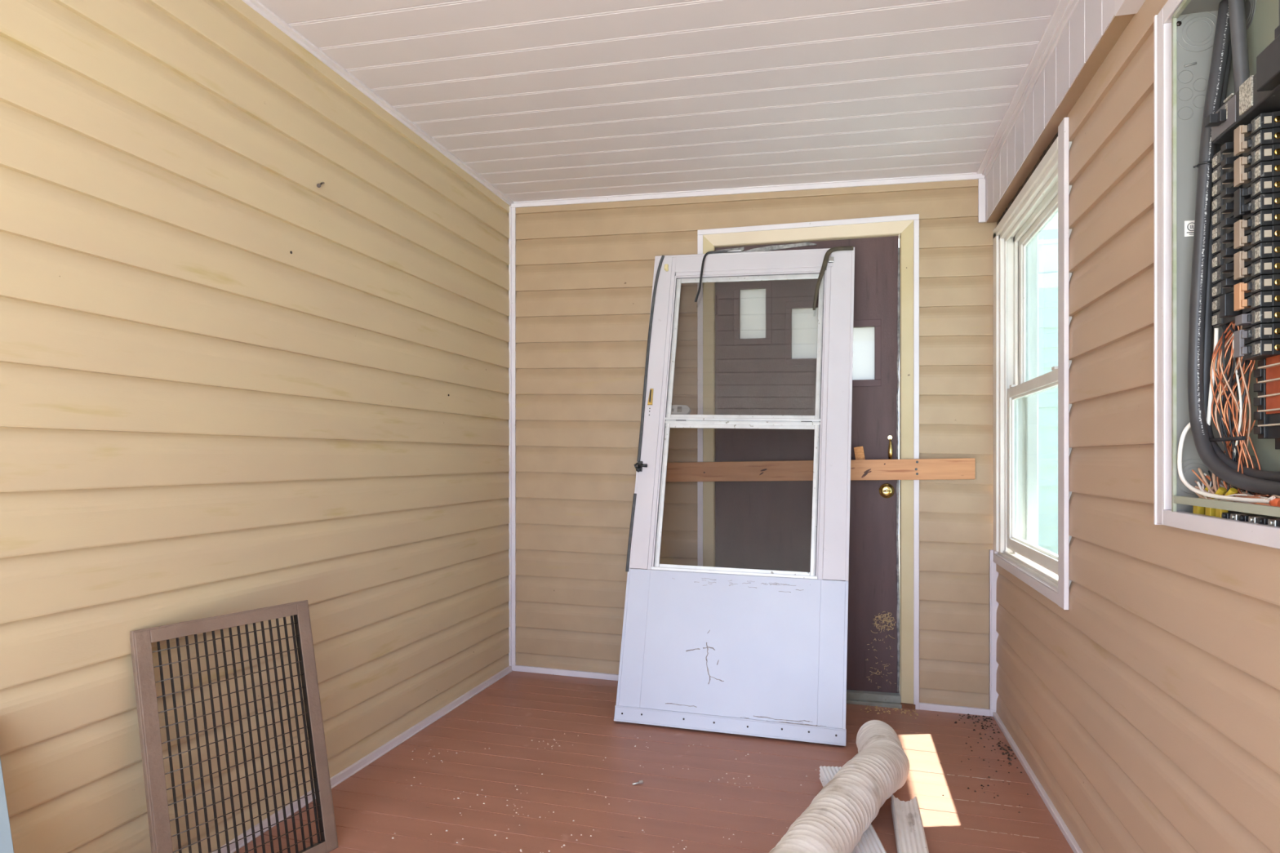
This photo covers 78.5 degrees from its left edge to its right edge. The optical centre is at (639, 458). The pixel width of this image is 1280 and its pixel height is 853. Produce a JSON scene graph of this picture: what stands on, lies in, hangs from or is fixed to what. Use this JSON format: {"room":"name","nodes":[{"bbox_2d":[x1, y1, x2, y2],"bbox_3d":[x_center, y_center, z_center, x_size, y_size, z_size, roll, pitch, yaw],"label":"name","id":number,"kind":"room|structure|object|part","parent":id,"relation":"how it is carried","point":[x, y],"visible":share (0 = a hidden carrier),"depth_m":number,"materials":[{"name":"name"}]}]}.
{"room":"enclosed porch","nodes":[
{"label":"enclosed porch","id":0,"kind":"room"},
{"bbox_2d":[0,0,510,852],"bbox_3d":[-1.269,-0.123,1.606,0.114,2.440,4.886,0,0,14],"label":"wall","id":1,"kind":"structure","parent":0,"point":[202,416],"depth_m":2.04,"materials":[{"name":"beige plastic"}]},
{"bbox_2d":[316,182,324,187],"bbox_3d":[-0.984,-0.847,2.425,0.012,0.046,0.090,0,0,-10],"label":"nail","id":2,"kind":"object","parent":1,"relation":"attached to","point":[318,185],"visible":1,"depth_m":2.38,"materials":[{"name":"grey metal"}]},
{"bbox_2d":[211,665,512,852],"bbox_3d":[-1.220,1.031,1.542,0.019,0.026,4.786,0,0,14],"label":"baseboard","id":3,"kind":"structure","parent":1,"relation":"attached to","point":[375,754],"depth_m":2.72,"materials":[{"name":"white plastic"}]},
{"bbox_2d":[241,0,514,205],"bbox_3d":[-1.218,-1.250,1.541,0.027,0.020,4.786,0,0,14],"label":"trim","id":4,"kind":"structure","parent":1,"relation":"attached to","point":[255,5],"depth_m":2.64,"materials":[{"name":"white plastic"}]},
{"bbox_2d":[233,671,1073,852],"bbox_3d":[-0.134,1.107,1.313,2.430,0.132,5.079,0,0,14],"label":"floor","id":5,"kind":"structure","parent":0,"point":[378,802],"depth_m":2.54,"materials":[{"name":"paint"}]},
{"bbox_2d":[0,758,13,852],"bbox_3d":[-1.120,0.765,1.099,0.395,0.555,0.677,0,0,14],"label":"board","id":6,"kind":"object","parent":5,"relation":"on","point":[6,838],"visible":1,"depth_m":1.38,"materials":[{"name":"blue"}]},
{"bbox_2d":[129,600,338,852],"bbox_3d":[-0.990,0.722,1.951,0.143,0.658,0.458,0,0,31],"label":"screen","id":7,"kind":"object","parent":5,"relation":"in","point":[140,640],"visible":1,"depth_m":1.95,"materials":[{"name":"brown paint"}]},
{"bbox_2d":[632,780,643,785],"bbox_3d":[-0.008,1.058,2.555,0.035,0.011,0.010,0,0,-23],"label":"bolt","id":8,"kind":"object","parent":5,"relation":"on","point":[639,781],"visible":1,"depth_m":2.55,"materials":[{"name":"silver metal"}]},
{"bbox_2d":[391,724,1039,852],"bbox_3d":[0.143,1.067,2.431,2.038,0.048,1.033,0,0,14],"label":"chips","id":9,"kind":"object","parent":5,"relation":"on","point":[520,725],"visible":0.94,"depth_m":2.47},
{"bbox_2d":[613,245,854,746],"bbox_3d":[0.418,0.067,3.284,0.938,2.020,0.559,0,0,14],"label":"storm door","id":10,"kind":"structure","parent":5,"relation":"on","point":[753,652],"depth_m":3.16,"materials":[{"name":"white metal"}]},
{"bbox_3d":[0.181,-0.211,3.460,0.082,0.044,0.026,1,-15,14],"label":"handle","id":11,"kind":"part","parent":10,"relation":"part of","materials":[{"name":"grey plastic"}]},
{"bbox_3d":[0.361,0.742,3.116,0.894,0.555,0.029,1,-15,14],"label":"kick panel","id":12,"kind":"part","parent":10,"relation":"part of","materials":[{"name":"metal"}]},
{"bbox_3d":[0.431,-0.157,3.348,0.664,0.026,0.019,1,-15,14],"label":"meeting rail","id":13,"kind":"part","parent":10,"relation":"part of","materials":[{"name":"metal"}]},
{"bbox_3d":[0.501,-0.870,3.522,0.894,0.115,0.028,1,-15,14],"label":"rail","id":14,"kind":"part","parent":10,"relation":"part of","materials":[{"name":"white metal"}]},
{"bbox_2d":[768,720,909,852],"bbox_3d":[0.582,0.976,2.188,0.215,0.202,1.386,0,0,27],"label":"corrugated hose","id":15,"kind":"object","parent":5,"relation":"on","point":[837,818],"visible":1,"depth_m":2.08,"materials":[{"name":"beige plastic"}]},
{"bbox_2d":[819,765,886,852],"bbox_3d":[0.621,1.054,2.280,0.076,0.051,0.679,0,0,3],"label":"downspout","id":16,"kind":"object","parent":5,"relation":"on","point":[869,842],"visible":0.36,"depth_m":2.13,"materials":[{"name":"white metal"}]},
{"bbox_2d":[860,705,918,718],"bbox_3d":[1.062,1.081,3.343,0.234,0.009,0.114,0,0,14],"label":"debris","id":17,"kind":"object","parent":5,"relation":"on","point":[876,707],"visible":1,"depth_m":3.36,"materials":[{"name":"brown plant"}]},
{"bbox_2d":[890,794,928,852],"bbox_3d":[0.683,1.057,1.913,0.080,0.048,1.045,0,0,14],"label":"downspout","id":18,"kind":"object","parent":5,"relation":"on","point":[909,833],"visible":0.99,"depth_m":2.20,"materials":[{"name":"white metal"}]},
{"bbox_2d":[937,713,1028,813],"bbox_3d":[1.243,1.086,2.882,0.268,0.009,0.954,0,0,20],"label":"crumbs","id":19,"kind":"object","parent":5,"relation":"on","point":[983,716],"visible":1,"depth_m":2.98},
{"bbox_2d":[257,0,1059,201],"bbox_3d":[-0.138,-1.236,1.341,2.410,0.057,4.941,0,0,14],"label":"ceiling","id":20,"kind":"structure","parent":0,"point":[543,100],"depth_m":2.56,"materials":[{"name":"plastic"}]},
{"bbox_2d":[515,179,996,708],"bbox_3d":[0.449,-0.078,3.645,2.410,2.441,0.114,0,0,14],"label":"wall","id":21,"kind":"structure","parent":0,"point":[584,273],"depth_m":3.71,"materials":[{"name":"beige plastic"}]},
{"bbox_2d":[508,206,515,666],"bbox_3d":[-0.627,-0.089,3.853,0.030,2.293,0.021,0,0,14],"label":"trim","id":22,"kind":"structure","parent":21,"relation":"attached to","point":[512,215],"depth_m":3.85,"materials":[{"name":"white plastic"}]},
{"bbox_2d":[510,172,984,208],"bbox_3d":[0.413,-1.223,3.588,2.169,0.074,0.021,0,0,14],"label":"trim","id":23,"kind":"structure","parent":21,"relation":"attached to","point":[974,175],"depth_m":3.56,"materials":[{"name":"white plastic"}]},
{"bbox_2d":[511,664,995,716],"bbox_3d":[0.434,1.054,3.586,2.210,0.077,0.015,0,0,14],"label":"baseboard","id":24,"kind":"structure","parent":21,"relation":"attached to","point":[923,706],"depth_m":3.73,"materials":[{"name":"white plastic"}]},
{"bbox_2d":[697,213,919,709],"bbox_3d":[0.746,0.021,3.544,0.969,2.152,0.115,0,0,14],"label":"door","id":25,"kind":"structure","parent":21,"relation":"in","point":[757,340],"depth_m":3.51,"materials":[{"name":"brown paint"}]},
{"bbox_3d":[0.326,0.017,3.654,0.053,2.096,0.090,0,0,14],"label":"casing","id":26,"kind":"part","parent":25,"relation":"part of","materials":[{"name":"beige wood"}]},
{"bbox_3d":[0.517,-0.665,3.599,0.172,0.290,0.004,0,0,14],"label":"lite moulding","id":27,"kind":"part","parent":25,"relation":"part of","materials":[{"name":"brown paint"}]},
{"bbox_3d":[0.522,-0.665,3.618,0.124,0.234,0.005,0,0,14],"label":"lite glass","id":28,"kind":"part","parent":25,"relation":"part of","materials":[{"name":"white glass"}]},
{"bbox_3d":[0.745,-0.565,3.541,0.172,0.291,0.004,0,0,14],"label":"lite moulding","id":29,"kind":"part","parent":25,"relation":"part of","materials":[{"name":"brown paint"}]},
{"bbox_3d":[0.750,-0.565,3.560,0.124,0.235,0.005,0,0,14],"label":"lite glass","id":30,"kind":"part","parent":25,"relation":"part of","materials":[{"name":"white glass"}]},
{"bbox_3d":[0.748,-1.004,3.546,0.925,0.054,0.090,0,0,14],"label":"head casing","id":31,"kind":"part","parent":25,"relation":"part of","materials":[{"name":"beige wood"}]},
{"bbox_2d":[666,457,975,481],"bbox_3d":[0.756,0.055,3.481,1.361,0.111,0.020,0,0,14],"label":"wooden plank","id":32,"kind":"object","parent":25,"relation":"attached to","point":[961,468],"visible":0.9,"depth_m":3.48,"materials":[{"name":"brown wood"}]},
{"bbox_2d":[853,446,865,459],"bbox_3d":[0.971,-0.012,3.466,0.051,0.083,0.033,0,0,14],"label":"wood block","id":33,"kind":"object","parent":32,"relation":"on","point":[859,451],"visible":0.76,"depth_m":3.45,"materials":[{"name":"brown wood"}]},
{"bbox_3d":[0.986,-0.466,3.500,0.124,0.240,0.005,0,0,14],"label":"lite glass","id":34,"kind":"part","parent":25,"relation":"part of","materials":[{"name":"white glass"}]},
{"bbox_3d":[0.981,-0.466,3.481,0.172,0.296,0.004,0,0,14],"label":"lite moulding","id":35,"kind":"part","parent":25,"relation":"part of","materials":[{"name":"brown paint"}]},
{"bbox_2d":[865,611,896,688],"bbox_3d":[1.062,0.847,3.457,0.130,0.344,0.007,0,0,14],"label":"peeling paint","id":36,"kind":"structure","parent":25,"relation":"on","point":[885,615],"depth_m":3.45,"materials":[{"name":"paint"}]},
{"bbox_3d":[1.094,-0.044,3.428,0.019,0.112,0.050,0,0,14],"label":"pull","id":37,"kind":"part","parent":25,"relation":"part of","materials":[{"name":"gold metal"}]},
{"bbox_3d":[1.169,0.017,3.439,0.056,2.096,0.090,0,0,14],"label":"casing","id":38,"kind":"part","parent":25,"relation":"part of","materials":[{"name":"beige wood"}]},
{"bbox_2d":[977,177,985,222],"bbox_3d":[1.451,-1.093,3.327,0.028,0.185,0.014,0,0,14],"label":"trim","id":39,"kind":"structure","parent":21,"relation":"attached to","point":[981,182],"depth_m":3.32,"materials":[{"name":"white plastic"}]},
{"bbox_2d":[989,549,998,715],"bbox_3d":[1.497,0.737,3.314,0.035,0.700,0.017,0,0,14],"label":"trim","id":40,"kind":"structure","parent":21,"relation":"attached to","point":[993,574],"depth_m":3.31,"materials":[{"name":"white plastic"}]},
{"bbox_2d":[977,0,1079,179],"bbox_3d":[0.860,-1.197,1.010,0.040,0.035,4.782,0,0,14],"label":"trim","id":41,"kind":"structure","parent":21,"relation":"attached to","point":[1064,9],"depth_m":2.46,"materials":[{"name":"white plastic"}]},
{"bbox_2d":[995,0,1279,852],"bbox_3d":[0.971,-0.063,0.983,0.114,2.400,4.784,0,0,14],"label":"wall","id":42,"kind":"structure","parent":0,"point":[1146,709],"depth_m":1.80,"materials":[{"name":"beige plastic"}]},
{"bbox_2d":[996,116,1066,225],"bbox_3d":[1.403,-0.986,2.815,0.051,0.074,1.016,0,0,14],"label":"trim","id":43,"kind":"structure","parent":42,"relation":"attached to","point":[1044,153],"depth_m":2.73,"materials":[{"name":"white vinyl"}]},
{"bbox_2d":[992,116,1071,609],"bbox_3d":[1.441,-0.273,2.766,0.174,1.420,1.092,0,0,14],"label":"window","id":44,"kind":"structure","parent":42,"relation":"in","point":[1032,451],"depth_m":2.82,"materials":[{"name":"white plastic"}]},
{"bbox_3d":[1.385,0.417,2.815,0.038,0.038,1.026,0,0,14],"label":"sill trim","id":45,"kind":"part","parent":44,"relation":"part of","materials":[{"name":"white plastic"}]},
{"bbox_3d":[1.451,0.393,2.772,0.158,0.056,1.052,0,0,14],"label":"sill","id":46,"kind":"part","parent":44,"relation":"part of","materials":[{"name":"plastic"}]},
{"bbox_3d":[1.397,0.042,2.748,0.030,0.646,0.895,0,0,14],"label":"sash","id":47,"kind":"part","parent":44,"relation":"part of","materials":[{"name":"plastic"}]},
{"bbox_3d":[1.400,0.039,2.747,0.003,0.564,0.815,0,0,14],"label":"pane","id":48,"kind":"part","parent":44,"relation":"part of","materials":[{"name":"clear glass"}]},
{"bbox_3d":[1.435,-0.565,2.733,0.030,0.640,0.885,0,0,14],"label":"sash","id":49,"kind":"part","parent":44,"relation":"part of","materials":[{"name":"plastic"}]},
{"bbox_3d":[1.437,-0.567,2.732,0.003,0.568,0.805,0,0,14],"label":"pane","id":50,"kind":"part","parent":44,"relation":"part of","materials":[{"name":"clear glass"}]},
{"bbox_3d":[1.247,-0.273,2.288,0.034,1.420,0.071,0,0,14],"label":"trim","id":51,"kind":"part","parent":44,"relation":"part of","materials":[{"name":"white plastic"}]},
{"bbox_2d":[992,711,1083,852],"bbox_3d":[0.910,1.081,1.000,0.017,0.021,4.786,0,0,14],"label":"baseboard","id":52,"kind":"structure","parent":42,"relation":"attached to","point":[1056,816],"depth_m":2.54,"materials":[{"name":"white plastic"}]},
{"bbox_2d":[985,0,1115,222],"bbox_3d":[0.890,-1.121,1.003,0.030,0.244,4.782,0,0,14],"label":"soffit","id":53,"kind":"structure","parent":42,"relation":"attached to","point":[1090,20],"depth_m":2.29,"materials":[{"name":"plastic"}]},
{"bbox_2d":[986,13,1134,222],"bbox_3d":[1.293,-1.012,2.529,0.052,0.034,1.609,0,0,14],"label":"trim","id":54,"kind":"structure","parent":42,"relation":"attached to","point":[1118,24],"depth_m":2.20,"materials":[{"name":"brown wood"}]},
{"bbox_2d":[1115,0,1145,16],"bbox_3d":[0.704,-1.004,0.226,0.056,0.050,3.185,0,0,14],"label":"trim","id":55,"kind":"structure","parent":42,"relation":"attached to","point":[1122,7],"depth_m":1.73,"materials":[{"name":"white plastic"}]},
{"bbox_2d":[1154,0,1279,549],"bbox_3d":[1.043,-0.382,1.335,0.122,1.035,0.512,0,0,14],"label":"electrical panel","id":56,"kind":"object","parent":42,"relation":"attached to","point":[1217,62],"visible":1,"depth_m":1.43,"materials":[{"name":"grey metal"}]},
{"bbox_2d":[1197,4,1229,432],"bbox_3d":[1.054,-0.443,1.447,0.077,0.800,0.021,0,0,-23],"label":"cable","id":57,"kind":"object","parent":56,"relation":"attached to","point":[1208,165],"depth_m":1.45,"materials":[{"name":"grey plastic"}]},
{"bbox_3d":[0.986,0.079,1.323,0.010,0.014,0.381,0,0,14],"label":"rail","id":58,"kind":"part","parent":56,"relation":"part of","materials":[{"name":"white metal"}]},
{"bbox_3d":[1.093,-0.373,1.299,0.002,0.964,0.387,0,0,14],"label":"plate","id":59,"kind":"part","parent":56,"relation":"part of","materials":[{"name":"grey metal"}]}
]}

